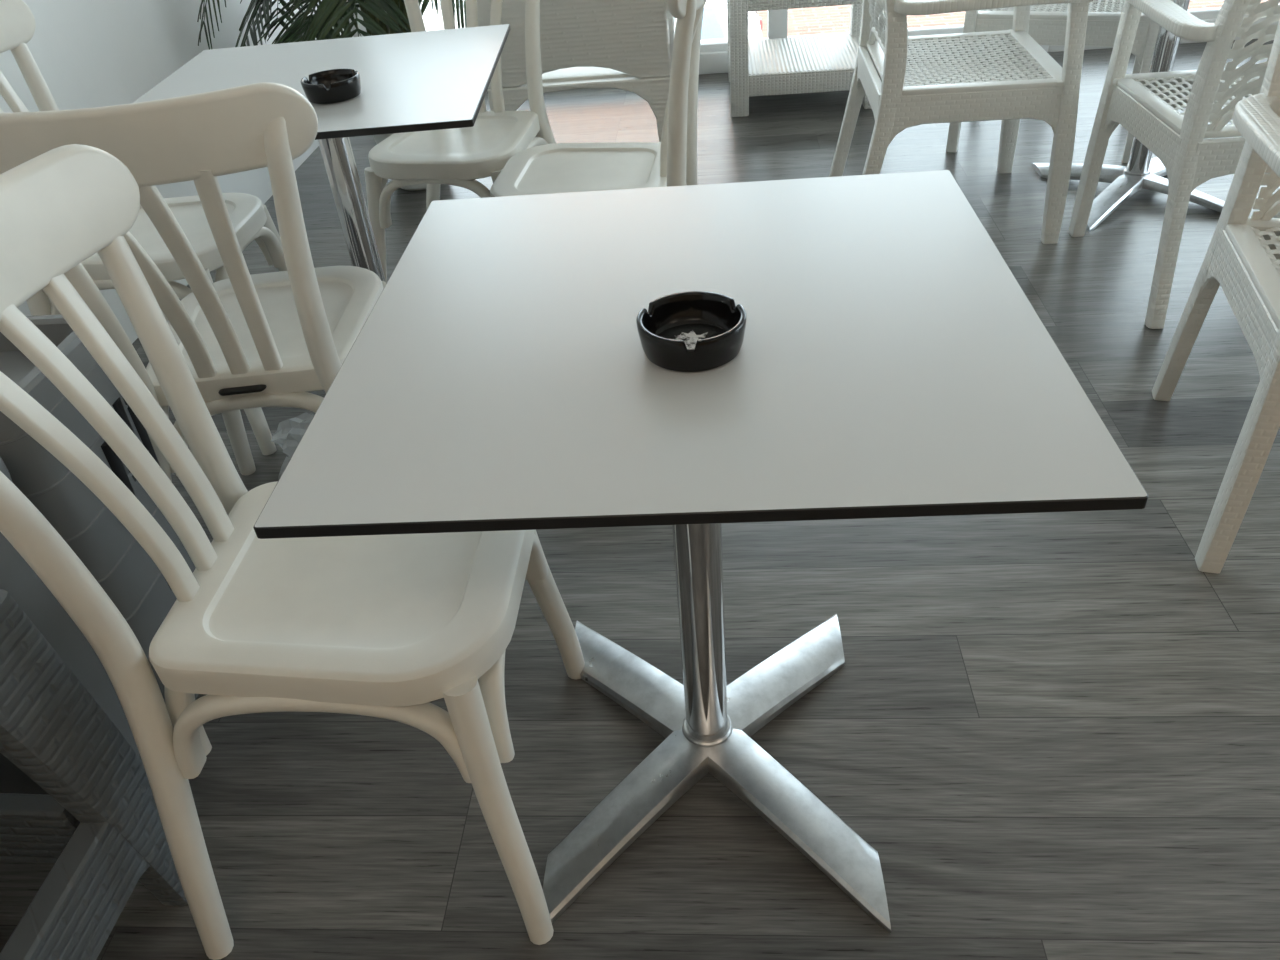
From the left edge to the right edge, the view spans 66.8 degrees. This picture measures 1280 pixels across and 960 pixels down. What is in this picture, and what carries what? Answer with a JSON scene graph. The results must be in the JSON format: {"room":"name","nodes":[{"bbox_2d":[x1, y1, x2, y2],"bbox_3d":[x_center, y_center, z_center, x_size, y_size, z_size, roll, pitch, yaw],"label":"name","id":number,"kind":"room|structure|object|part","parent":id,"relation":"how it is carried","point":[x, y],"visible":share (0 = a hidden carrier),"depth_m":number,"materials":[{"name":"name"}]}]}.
{"room":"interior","nodes":[
{"label":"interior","id":0,"kind":"room"},
{"bbox_2d":[0,0,351,343],"bbox_3d":[-1.689,-0.700,0.888,0.200,2.750,7.680,-2,37,5],"label":"wall","id":1,"kind":"structure","parent":0,"point":[87,53],"depth_m":2.70,"materials":[{"name":"paint"}]},
{"bbox_2d":[0,39,1279,959],"bbox_3d":[1.575,0.344,1.470,6.540,0.100,7.680,-2,37,5],"label":"floor","id":2,"kind":"structure","parent":0,"point":[1051,735],"depth_m":1.51,"materials":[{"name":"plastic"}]},
{"bbox_2d":[0,457,141,794],"bbox_3d":[-0.966,0.251,1.328,0.430,0.600,0.165,-2,37,5],"label":"plastic crate","id":3,"kind":"object","parent":2,"relation":"on","point":[17,577],"visible":0.18,"depth_m":1.30,"materials":[{"name":"grey plastic"}]},
{"bbox_2d":[0,589,187,959],"bbox_3d":[-0.889,0.468,1.048,0.465,0.586,0.500,0,37,7],"label":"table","id":4,"kind":"object","parent":2,"relation":"on","point":[99,823],"visible":0.83,"depth_m":1.15,"materials":[{"name":"grey plastic"}]},
{"bbox_3d":[-0.865,0.449,1.258,0.320,0.115,0.030,0,37,7],"label":"shelf rail","id":5,"kind":"part","parent":4,"relation":"part of","materials":[{"name":"grey wicker"}]},
{"bbox_3d":[-0.674,0.569,1.102,0.038,0.145,0.380,0,37,7],"label":"shelf rail","id":6,"kind":"part","parent":4,"relation":"part of","materials":[{"name":"grey plastic"}]},
{"bbox_2d":[0,315,198,701],"bbox_3d":[-0.958,0.095,1.504,0.424,0.635,0.265,-2,37,5],"label":"plastic crate","id":7,"kind":"object","parent":2,"relation":"on","point":[121,566],"visible":0.23,"depth_m":1.38,"materials":[{"name":"grey plastic"}]},
{"bbox_2d":[0,0,286,454],"bbox_3d":[-1.122,-0.557,2.151,0.533,0.920,0.534,-2,37,5],"label":"bistro chair","id":8,"kind":"object","parent":2,"relation":"on","point":[251,220],"visible":0.32,"depth_m":2.11,"materials":[{"name":"beige plastic"}]},
{"bbox_3d":[-1.375,-0.872,1.927,0.084,0.112,0.494,-2,37,5],"label":"crest rail","id":9,"kind":"part","parent":8,"relation":"part of","materials":[{"name":"beige plastic"}]},
{"bbox_3d":[-1.321,-0.422,2.017,0.085,0.898,0.137,-2,37,5],"label":"leg","id":10,"kind":"part","parent":8,"relation":"part of","materials":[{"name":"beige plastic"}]},
{"bbox_3d":[-1.300,-0.663,2.332,0.085,0.898,0.138,-2,37,5],"label":"leg","id":11,"kind":"part","parent":8,"relation":"part of","materials":[{"name":"beige plastic"}]},
{"bbox_3d":[-1.068,-0.542,2.159,0.410,0.046,0.387,-2,37,5],"label":"seat","id":12,"kind":"part","parent":8,"relation":"part of","materials":[{"name":"beige plastic"}]},
{"bbox_3d":[-0.887,-0.251,2.124,0.042,0.430,0.105,-22,40,-21],"label":"leg","id":13,"kind":"part","parent":8,"relation":"part of","materials":[{"name":"beige plastic"}]},
{"bbox_3d":[-0.866,-0.488,2.434,0.042,0.430,0.105,21,44,30],"label":"leg","id":14,"kind":"part","parent":8,"relation":"part of","materials":[{"name":"beige plastic"}]},
{"bbox_2d":[0,82,385,481],"bbox_3d":[-0.666,-0.258,1.702,0.534,0.920,0.533,-6,37,-1],"label":"bistro chair","id":15,"kind":"object","parent":2,"relation":"on","point":[245,340],"visible":0.63,"depth_m":1.43,"materials":[{"name":"beige plastic"}]},
{"bbox_3d":[-0.846,-0.114,1.552,0.137,0.898,0.085,-6,37,-1],"label":"leg","id":16,"kind":"part","parent":15,"relation":"part of","materials":[{"name":"beige plastic"}]},
{"bbox_3d":[-0.677,-0.445,1.279,0.494,0.112,0.084,-6,37,-1],"label":"crest rail","id":17,"kind":"part","parent":15,"relation":"part of","materials":[{"name":"beige plastic"}]},
{"bbox_3d":[-0.861,-0.179,2.026,0.105,0.430,0.042,15,42,25],"label":"leg","id":18,"kind":"part","parent":15,"relation":"part of","materials":[{"name":"beige plastic"}]},
{"bbox_3d":[-0.651,-0.149,1.591,0.076,0.007,0.024,-6,37,-1],"label":"label plate","id":19,"kind":"part","parent":15,"relation":"part of","materials":[{"name":"black plastic"}]},
{"bbox_3d":[-0.669,-0.274,1.756,0.387,0.046,0.410,-6,37,-1],"label":"seat","id":20,"kind":"part","parent":15,"relation":"part of","materials":[{"name":"beige plastic"}]},
{"bbox_3d":[-0.451,-0.158,1.562,0.137,0.898,0.085,-6,37,-1],"label":"leg","id":21,"kind":"part","parent":15,"relation":"part of","materials":[{"name":"beige plastic"}]},
{"bbox_2d":[0,144,584,959],"bbox_3d":[-0.401,0.101,1.195,0.533,0.920,0.534,-2,37,5],"label":"bistro chair","id":22,"kind":"object","parent":2,"relation":"on","point":[391,626],"visible":0.92,"depth_m":1.11,"materials":[{"name":"beige plastic"}]},
{"bbox_3d":[-0.655,-0.213,0.971,0.084,0.112,0.494,-2,37,5],"label":"crest rail","id":23,"kind":"part","parent":22,"relation":"part of","materials":[{"name":"beige plastic"}]},
{"bbox_3d":[-0.600,0.236,1.061,0.085,0.898,0.137,-2,37,5],"label":"leg","id":24,"kind":"part","parent":22,"relation":"part of","materials":[{"name":"beige plastic"}]},
{"bbox_3d":[-0.579,-0.005,1.376,0.085,0.898,0.138,-2,37,5],"label":"leg","id":25,"kind":"part","parent":22,"relation":"part of","materials":[{"name":"beige plastic"}]},
{"bbox_3d":[-0.347,0.116,1.203,0.410,0.046,0.387,-2,37,5],"label":"seat","id":26,"kind":"part","parent":22,"relation":"part of","materials":[{"name":"beige plastic"}]},
{"bbox_3d":[-0.166,0.407,1.167,0.042,0.430,0.105,-22,40,-21],"label":"leg","id":27,"kind":"part","parent":22,"relation":"part of","materials":[{"name":"beige plastic"}]},
{"bbox_3d":[-0.146,0.170,1.477,0.042,0.430,0.105,21,44,30],"label":"leg","id":28,"kind":"part","parent":22,"relation":"part of","materials":[{"name":"beige plastic"}]},
{"bbox_2d":[133,24,510,480],"bbox_3d":[-0.599,-0.480,2.118,0.691,0.755,0.691,-4,37,2],"label":"cafe table","id":29,"kind":"object","parent":2,"relation":"on","point":[435,79],"visible":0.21,"depth_m":1.95,"materials":[{"name":"laminate"}]},
{"bbox_3d":[-0.682,-0.131,2.239,0.082,0.066,0.400,27,48,36],"label":"leg","id":30,"kind":"part","parent":29,"relation":"part of","materials":[{"name":"metal"}]},
{"bbox_2d":[300,69,360,103],"bbox_3d":[-0.560,-0.715,1.767,0.105,0.036,0.105,-9,37,-5],"label":"ashtray","id":31,"kind":"object","parent":29,"relation":"on","point":[332,86],"visible":1,"depth_m":1.74,"materials":[{"name":"black plastic"}]},
{"bbox_2d":[197,0,466,190],"bbox_3d":[-0.961,-1.536,3.286,0.862,1.077,1.008,-2,37,5],"label":"potted palm","id":32,"kind":"object","parent":2,"relation":"on","point":[380,17],"visible":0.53,"depth_m":2.96,"materials":[{"name":"green plant"}]},
{"bbox_3d":[-0.915,-1.559,3.234,0.076,0.732,0.042,-17,39,-15],"label":"stem","id":33,"kind":"part","parent":32,"relation":"part of","materials":[{"name":"green plant"}]},
{"bbox_3d":[-0.878,-1.528,3.188,0.045,0.732,0.078,-2,37,5],"label":"stem","id":34,"kind":"part","parent":32,"relation":"part of","materials":[{"name":"green plant"}]},
{"bbox_3d":[-0.888,-1.595,3.278,0.076,0.732,0.043,13,41,23],"label":"stem","id":35,"kind":"part","parent":32,"relation":"part of","materials":[{"name":"green plant"}]},
{"bbox_3d":[-0.811,-1.536,3.190,0.076,0.732,0.043,13,41,23],"label":"stem","id":36,"kind":"part","parent":32,"relation":"part of","materials":[{"name":"green plant"}]},
{"bbox_3d":[-0.821,-1.603,3.280,0.045,0.732,0.078,-2,37,5],"label":"stem","id":37,"kind":"part","parent":32,"relation":"part of","materials":[{"name":"green plant"}]},
{"bbox_2d":[373,133,426,190],"bbox_3d":[-0.816,-1.210,3.504,0.310,0.275,0.310,-2,37,5],"label":"pot","id":38,"kind":"object","parent":32,"relation":"on","point":[378,138],"depth_m":3.49,"materials":[{"name":"white plastic"}]},
{"bbox_3d":[-0.783,-1.571,3.233,0.075,0.732,0.042,-17,38,-14],"label":"stem","id":39,"kind":"part","parent":32,"relation":"part of","materials":[{"name":"green plant"}]},
{"bbox_2d":[364,0,555,283],"bbox_3d":[-0.465,-0.922,2.551,0.534,0.920,0.533,5,38,13],"label":"bistro chair","id":40,"kind":"object","parent":2,"relation":"on","point":[455,156],"visible":0.63,"depth_m":2.50,"materials":[{"name":"beige plastic"}]},
{"bbox_3d":[-0.688,-0.607,2.568,0.105,0.430,0.042,-16,38,-13],"label":"leg","id":41,"kind":"part","parent":40,"relation":"part of","materials":[{"name":"beige plastic"}]},
{"bbox_3d":[-0.615,-1.044,2.748,0.137,0.898,0.085,5,38,13],"label":"leg","id":42,"kind":"part","parent":40,"relation":"part of","materials":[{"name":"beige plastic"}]},
{"bbox_3d":[-0.475,-0.875,2.523,0.387,0.046,0.410,5,38,13],"label":"seat","id":43,"kind":"part","parent":40,"relation":"part of","materials":[{"name":"beige plastic"}]},
{"bbox_3d":[-0.308,-0.576,2.480,0.042,0.430,0.105,-33,45,-31],"label":"leg","id":44,"kind":"part","parent":40,"relation":"part of","materials":[{"name":"beige plastic"}]},
{"bbox_3d":[-0.229,-1.013,2.659,0.137,0.898,0.085,5,38,13],"label":"leg","id":45,"kind":"part","parent":40,"relation":"part of","materials":[{"name":"beige plastic"}]},
{"bbox_2d":[477,0,673,141],"bbox_3d":[-0.181,-1.492,3.262,0.609,0.922,0.930,-2,37,4],"label":"lounge chair","id":46,"kind":"object","parent":2,"relation":"on","point":[627,45],"visible":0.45,"depth_m":2.93,"materials":[{"name":"white wicker"}]},
{"bbox_3d":[-0.210,-1.414,2.826,0.574,0.514,0.139,-2,37,4],"label":"panel","id":47,"kind":"part","parent":46,"relation":"part of","materials":[{"name":"white wicker"}]},
{"bbox_3d":[-0.174,-1.075,3.138,0.580,0.405,0.057,-2,37,4],"label":"frame","id":48,"kind":"part","parent":46,"relation":"part of","materials":[{"name":"white plastic"}]},
{"bbox_3d":[-0.174,-1.475,3.340,0.540,0.035,0.760,-2,37,4],"label":"seat","id":49,"kind":"part","parent":46,"relation":"part of","materials":[{"name":"white wicker"}]},
{"bbox_3d":[0.110,-1.630,3.672,0.045,0.603,0.090,-2,37,4],"label":"leg","id":50,"kind":"part","parent":46,"relation":"part of","materials":[{"name":"white plastic"}]},
{"bbox_2d":[490,0,706,196],"bbox_3d":[-0.073,-0.714,2.228,0.533,0.920,0.534,1,38,8],"label":"bistro chair","id":51,"kind":"object","parent":2,"relation":"on","point":[672,161],"visible":0.54,"depth_m":2.20,"materials":[{"name":"beige plastic"}]},
{"bbox_3d":[-0.124,-0.699,2.248,0.410,0.046,0.387,1,38,8],"label":"seat","id":52,"kind":"part","parent":51,"relation":"part of","materials":[{"name":"beige plastic"}]},
{"bbox_3d":[0.091,-0.582,2.052,0.085,0.898,0.137,1,38,8],"label":"leg","id":53,"kind":"part","parent":51,"relation":"part of","materials":[{"name":"beige plastic"}]},
{"bbox_3d":[0.118,-1.032,1.952,0.084,0.112,0.494,1,38,8],"label":"crest rail","id":54,"kind":"part","parent":51,"relation":"part of","materials":[{"name":"beige plastic"}]},
{"bbox_3d":[0.140,-0.823,2.364,0.085,0.898,0.137,1,38,8],"label":"leg","id":55,"kind":"part","parent":51,"relation":"part of","materials":[{"name":"beige plastic"}]},
{"bbox_2d":[253,170,1148,933],"bbox_3d":[0.076,0.116,1.249,0.691,0.755,0.691,-2,37,4],"label":"cafe table","id":56,"kind":"object","parent":2,"relation":"on","point":[891,362],"visible":0.86,"depth_m":0.95,"materials":[{"name":"white laminate"}]},
{"bbox_3d":[-0.013,0.462,1.375,0.400,0.066,0.082,-32,45,-31],"label":"leg","id":57,"kind":"part","parent":56,"relation":"part of","materials":[{"name":"metal"}]},
{"bbox_3d":[-0.005,0.325,1.555,0.082,0.066,0.400,-32,44,-30],"label":"leg","id":58,"kind":"part","parent":56,"relation":"part of","materials":[{"name":"metal"}]},
{"bbox_2d":[636,291,745,371],"bbox_3d":[0.050,-0.142,0.937,0.105,0.036,0.105,-2,37,5],"label":"ashtray","id":59,"kind":"object","parent":56,"relation":"on","point":[689,331],"visible":1,"depth_m":0.95,"materials":[{"name":"black plastic"}]},
{"bbox_3d":[0.217,0.317,1.538,0.400,0.066,0.082,-32,45,-31],"label":"leg","id":60,"kind":"part","parent":56,"relation":"part of","materials":[{"name":"metal"}]},
{"bbox_3d":[0.209,0.454,1.358,0.082,0.066,0.400,-32,44,-30],"label":"leg","id":61,"kind":"part","parent":56,"relation":"part of","materials":[{"name":"metal"}]},
{"bbox_2d":[727,0,884,116],"bbox_3d":[0.663,-1.834,3.969,0.600,0.484,0.570,-2,37,5],"label":"side table","id":62,"kind":"object","parent":2,"relation":"on","point":[824,63],"visible":0.81,"depth_m":3.84,"materials":[{"name":"white wicker"}]},
{"bbox_3d":[0.413,-1.974,4.192,0.072,0.475,0.072,-2,37,5],"label":"leg","id":63,"kind":"part","parent":62,"relation":"part of","materials":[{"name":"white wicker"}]},
{"bbox_3d":[0.387,-1.672,3.797,0.072,0.475,0.072,-2,37,5],"label":"leg","id":64,"kind":"part","parent":62,"relation":"part of","materials":[{"name":"white wicker"}]},
{"bbox_2d":[748,34,859,74],"bbox_3d":[0.669,-1.763,4.023,0.560,0.011,0.530,-2,37,5],"label":"shelf","id":65,"kind":"object","parent":62,"relation":"attached to","point":[824,54],"depth_m":3.99,"materials":[{"name":"white wicker"}]},
{"bbox_3d":[0.939,-1.989,4.146,0.072,0.475,0.072,-2,37,5],"label":"leg","id":66,"kind":"part","parent":62,"relation":"part of","materials":[{"name":"white wicker"}]},
{"bbox_3d":[0.913,-1.686,3.751,0.072,0.475,0.072,-2,37,5],"label":"leg","id":67,"kind":"part","parent":62,"relation":"part of","materials":[{"name":"white wicker"}]},
{"bbox_2d":[829,0,1092,243],"bbox_3d":[0.881,-1.217,2.775,0.613,0.919,0.668,-1,37,6],"label":"rattan armchair","id":68,"kind":"object","parent":2,"relation":"on","point":[1033,85],"visible":1,"depth_m":2.63,"materials":[{"name":"white plastic"}]},
{"bbox_3d":[0.673,-1.362,3.011,0.135,0.896,0.063,-1,37,6],"label":"leg","id":69,"kind":"part","parent":68,"relation":"part of","materials":[{"name":"white wicker"}]},
{"bbox_3d":[0.690,-1.226,2.785,0.016,0.082,0.477,-1,37,6],"label":"rail","id":70,"kind":"part","parent":68,"relation":"part of","materials":[{"name":"white wicker"}]},
{"bbox_3d":[0.637,-1.370,2.679,0.100,0.431,0.476,-1,37,6],"label":"panel","id":71,"kind":"part","parent":68,"relation":"part of","materials":[{"name":"white plastic"}]},
{"bbox_3d":[0.637,-1.046,2.599,0.135,0.896,0.063,-1,37,6],"label":"leg","id":72,"kind":"part","parent":68,"relation":"part of","materials":[{"name":"white wicker"}]},
{"bbox_3d":[0.918,-1.199,2.785,0.395,0.024,0.492,-1,37,6],"label":"seat","id":73,"kind":"part","parent":68,"relation":"part of","materials":[{"name":"white wicker"}]},
{"bbox_3d":[0.878,-1.195,2.420,0.477,0.037,0.080,-1,37,6],"label":"arm","id":74,"kind":"part","parent":68,"relation":"part of","materials":[{"name":"white plastic"}]},
{"bbox_3d":[1.176,-1.286,3.049,0.079,0.648,0.047,-1,37,6],"label":"leg","id":75,"kind":"part","parent":68,"relation":"part of","materials":[{"name":"white wicker"}]},
{"bbox_3d":[1.137,-0.946,2.607,0.079,0.648,0.047,-1,37,6],"label":"leg","id":76,"kind":"part","parent":68,"relation":"part of","materials":[{"name":"white plastic"}]},
{"bbox_2d":[946,0,1159,162],"bbox_3d":[1.441,-1.641,3.264,0.668,0.919,0.613,11,40,21],"label":"rattan armchair","id":77,"kind":"object","parent":2,"relation":"on","point":[1047,22],"visible":0.41,"depth_m":3.12,"materials":[{"name":"white plastic"}]},
{"bbox_3d":[1.091,-1.432,3.252,0.047,0.648,0.079,11,40,21],"label":"leg","id":78,"kind":"part","parent":77,"relation":"part of","materials":[{"name":"white wicker"}]},
{"bbox_3d":[1.429,-1.602,3.253,0.492,0.024,0.395,11,40,21],"label":"seat","id":79,"kind":"part","parent":77,"relation":"part of","materials":[{"name":"white plastic"}]},
{"bbox_3d":[1.770,-1.717,3.342,0.063,0.896,0.135,11,40,21],"label":"leg","id":80,"kind":"part","parent":77,"relation":"part of","materials":[{"name":"white wicker"}]},
{"bbox_3d":[1.604,-1.330,3.054,0.047,0.648,0.079,11,40,21],"label":"leg","id":81,"kind":"part","parent":77,"relation":"part of","materials":[{"name":"white wicker"}]},
{"bbox_2d":[1031,0,1224,232],"bbox_3d":[1.508,-1.199,2.803,0.691,0.755,0.691,-3,37,3],"label":"cafe table","id":82,"kind":"object","parent":2,"relation":"on","point":[1141,171],"visible":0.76,"depth_m":2.92,"materials":[{"name":"metal"}]},
{"bbox_3d":[1.425,-0.989,3.107,0.082,0.066,0.400,-33,45,-31],"label":"leg","id":83,"kind":"part","parent":82,"relation":"part of","materials":[{"name":"metal"}]},
{"bbox_3d":[1.421,-0.852,2.928,0.400,0.066,0.082,-33,45,-32],"label":"leg","id":84,"kind":"part","parent":82,"relation":"part of","materials":[{"name":"metal"}]},
{"bbox_3d":[1.647,-0.999,3.094,0.400,0.066,0.082,-33,45,-32],"label":"leg","id":85,"kind":"part","parent":82,"relation":"part of","materials":[{"name":"metal"}]},
{"bbox_3d":[1.643,-0.863,2.914,0.082,0.066,0.400,-33,45,-31],"label":"leg","id":86,"kind":"part","parent":82,"relation":"part of","materials":[{"name":"metal"}]},
{"bbox_2d":[1068,0,1279,328],"bbox_3d":[1.507,-0.915,2.300,0.668,0.919,0.613,-2,37,4],"label":"rattan armchair","id":87,"kind":"object","parent":2,"relation":"on","point":[1146,105],"visible":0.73,"depth_m":2.22,"materials":[{"name":"white plastic"}]},
{"bbox_3d":[1.248,-0.961,2.612,0.047,0.648,0.079,-2,37,4],"label":"leg","id":88,"kind":"part","parent":87,"relation":"part of","materials":[{"name":"white plastic"}]},
{"bbox_3d":[1.201,-1.081,2.229,0.080,0.037,0.477,-2,37,4],"label":"arm","id":89,"kind":"part","parent":87,"relation":"part of","materials":[{"name":"white plastic"}]},
{"bbox_3d":[1.240,-0.758,2.145,0.063,0.896,0.135,-2,37,4],"label":"leg","id":90,"kind":"part","parent":87,"relation":"part of","materials":[{"name":"white plastic"}]},
{"bbox_3d":[1.510,-0.918,2.342,0.492,0.024,0.395,-2,37,4],"label":"seat","id":91,"kind":"part","parent":87,"relation":"part of","materials":[{"name":"white wicker"}]},
{"bbox_3d":[1.499,-0.812,2.139,0.477,0.082,0.016,-2,37,4],"label":"rail","id":92,"kind":"part","parent":87,"relation":"part of","materials":[{"name":"white plastic"}]},
{"bbox_3d":[1.484,-0.932,1.998,0.476,0.431,0.100,-2,37,4],"label":"panel","id":93,"kind":"part","parent":87,"relation":"part of","materials":[{"name":"white plastic"}]},
{"bbox_2d":[1152,19,1279,573],"bbox_3d":[1.312,-0.357,1.589,0.668,0.919,0.613,5,38,14],"label":"rattan armchair","id":94,"kind":"object","parent":2,"relation":"on","point":[1242,256],"visible":1,"depth_m":1.66,"materials":[{"name":"white plastic"}]},
{"bbox_3d":[1.117,-0.508,1.831,0.063,0.896,0.135,5,38,14],"label":"leg","id":95,"kind":"part","parent":94,"relation":"part of","materials":[{"name":"white plastic"}]},
{"bbox_3d":[0.988,-0.117,1.532,0.047,0.648,0.079,5,38,14],"label":"leg","id":96,"kind":"part","parent":94,"relation":"part of","materials":[{"name":"white plastic"}]},
{"bbox_3d":[1.005,-0.520,1.515,0.080,0.037,0.477,5,38,14],"label":"arm","id":97,"kind":"part","parent":94,"relation":"part of","materials":[{"name":"white plastic"}]},
{"bbox_3d":[1.357,-0.484,1.725,0.477,0.082,0.016,5,38,14],"label":"rail","id":98,"kind":"part","parent":94,"relation":"part of","materials":[{"name":"white plastic"}]},
{"bbox_3d":[1.306,-0.317,1.576,0.492,0.024,0.395,5,38,14],"label":"seat","id":99,"kind":"part","parent":94,"relation":"part of","materials":[{"name":"white plastic"}]},
{"bbox_3d":[1.353,-0.653,1.645,0.476,0.431,0.100,5,38,14],"label":"panel","id":100,"kind":"part","parent":94,"relation":"part of","materials":[{"name":"white plastic"}]},
{"bbox_3d":[1.764,-2.035,4.731,7.200,0.080,0.720,-2,37,5],"label":"floor","id":101,"kind":"structure","parent":0,"visible":0},
{"bbox_2d":[420,0,675,35],"bbox_3d":[1.735,-2.658,4.597,6.600,1.075,0.050,-2,37,5],"label":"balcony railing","id":102,"kind":"object","parent":101,"relation":"on","point":[429,6],"visible":0.02,"depth_m":4.95,"materials":[{"name":"white metal"}]},
{"bbox_3d":[1.565,-4.066,2.761,6.140,0.150,0.120,-2,37,5],"label":"wall","id":103,"kind":"structure","parent":0,"visible":0},
{"bbox_2d":[346,0,1048,74],"bbox_3d":[0.164,-2.920,3.706,3.120,2.600,0.110,-2,37,5],"label":"window","id":104,"kind":"structure","parent":103,"relation":"in","point":[713,59],"depth_m":4.38,"materials":[{"name":"clear glass"}]},
{"bbox_2d":[1048,3,1279,51],"bbox_3d":[3.221,-3.005,3.438,3.020,2.600,0.110,-2,37,5],"label":"window","id":105,"kind":"structure","parent":103,"relation":"in","point":[1209,15],"depth_m":4.22,"materials":[{"name":"clear glass"}]},
{"label":"outside","id":106,"kind":"structure","parent":0,"visible":0},
{"bbox_2d":[422,0,755,30],"bbox_3d":[2.071,-16.513,28.838,90.000,0.200,56.000,-2,37,5],"label":"street","id":107,"kind":"structure","parent":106,"point":[432,22],"depth_m":20.44,"materials":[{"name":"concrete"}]},
{"bbox_2d":[676,0,761,41],"bbox_3d":[-0.251,-6.396,14.398,4.160,1.490,1.727,-2,37,5],"label":"parked car","id":108,"kind":"object","parent":107,"relation":"on","point":[714,23],"visible":0.1,"depth_m":13.46,"materials":[{"name":"paint"}]},
{"bbox_2d":[758,17,761,30],"bbox_3d":[1.804,-6.929,14.754,0.100,0.160,0.240,-2,37,5],"label":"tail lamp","id":109,"kind":"object","parent":108,"relation":"attached to","point":[760,18],"depth_m":14.65,"materials":[{"name":"red plastic"}]},
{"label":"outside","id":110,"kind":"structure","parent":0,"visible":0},
{"bbox_2d":[756,0,1267,37],"bbox_3d":[10.695,-9.121,17.781,17.000,0.140,7.600,-2,37,5],"label":"pavement","id":111,"kind":"structure","parent":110,"point":[825,19],"depth_m":17.13,"materials":[{"name":"white"}]}
]}

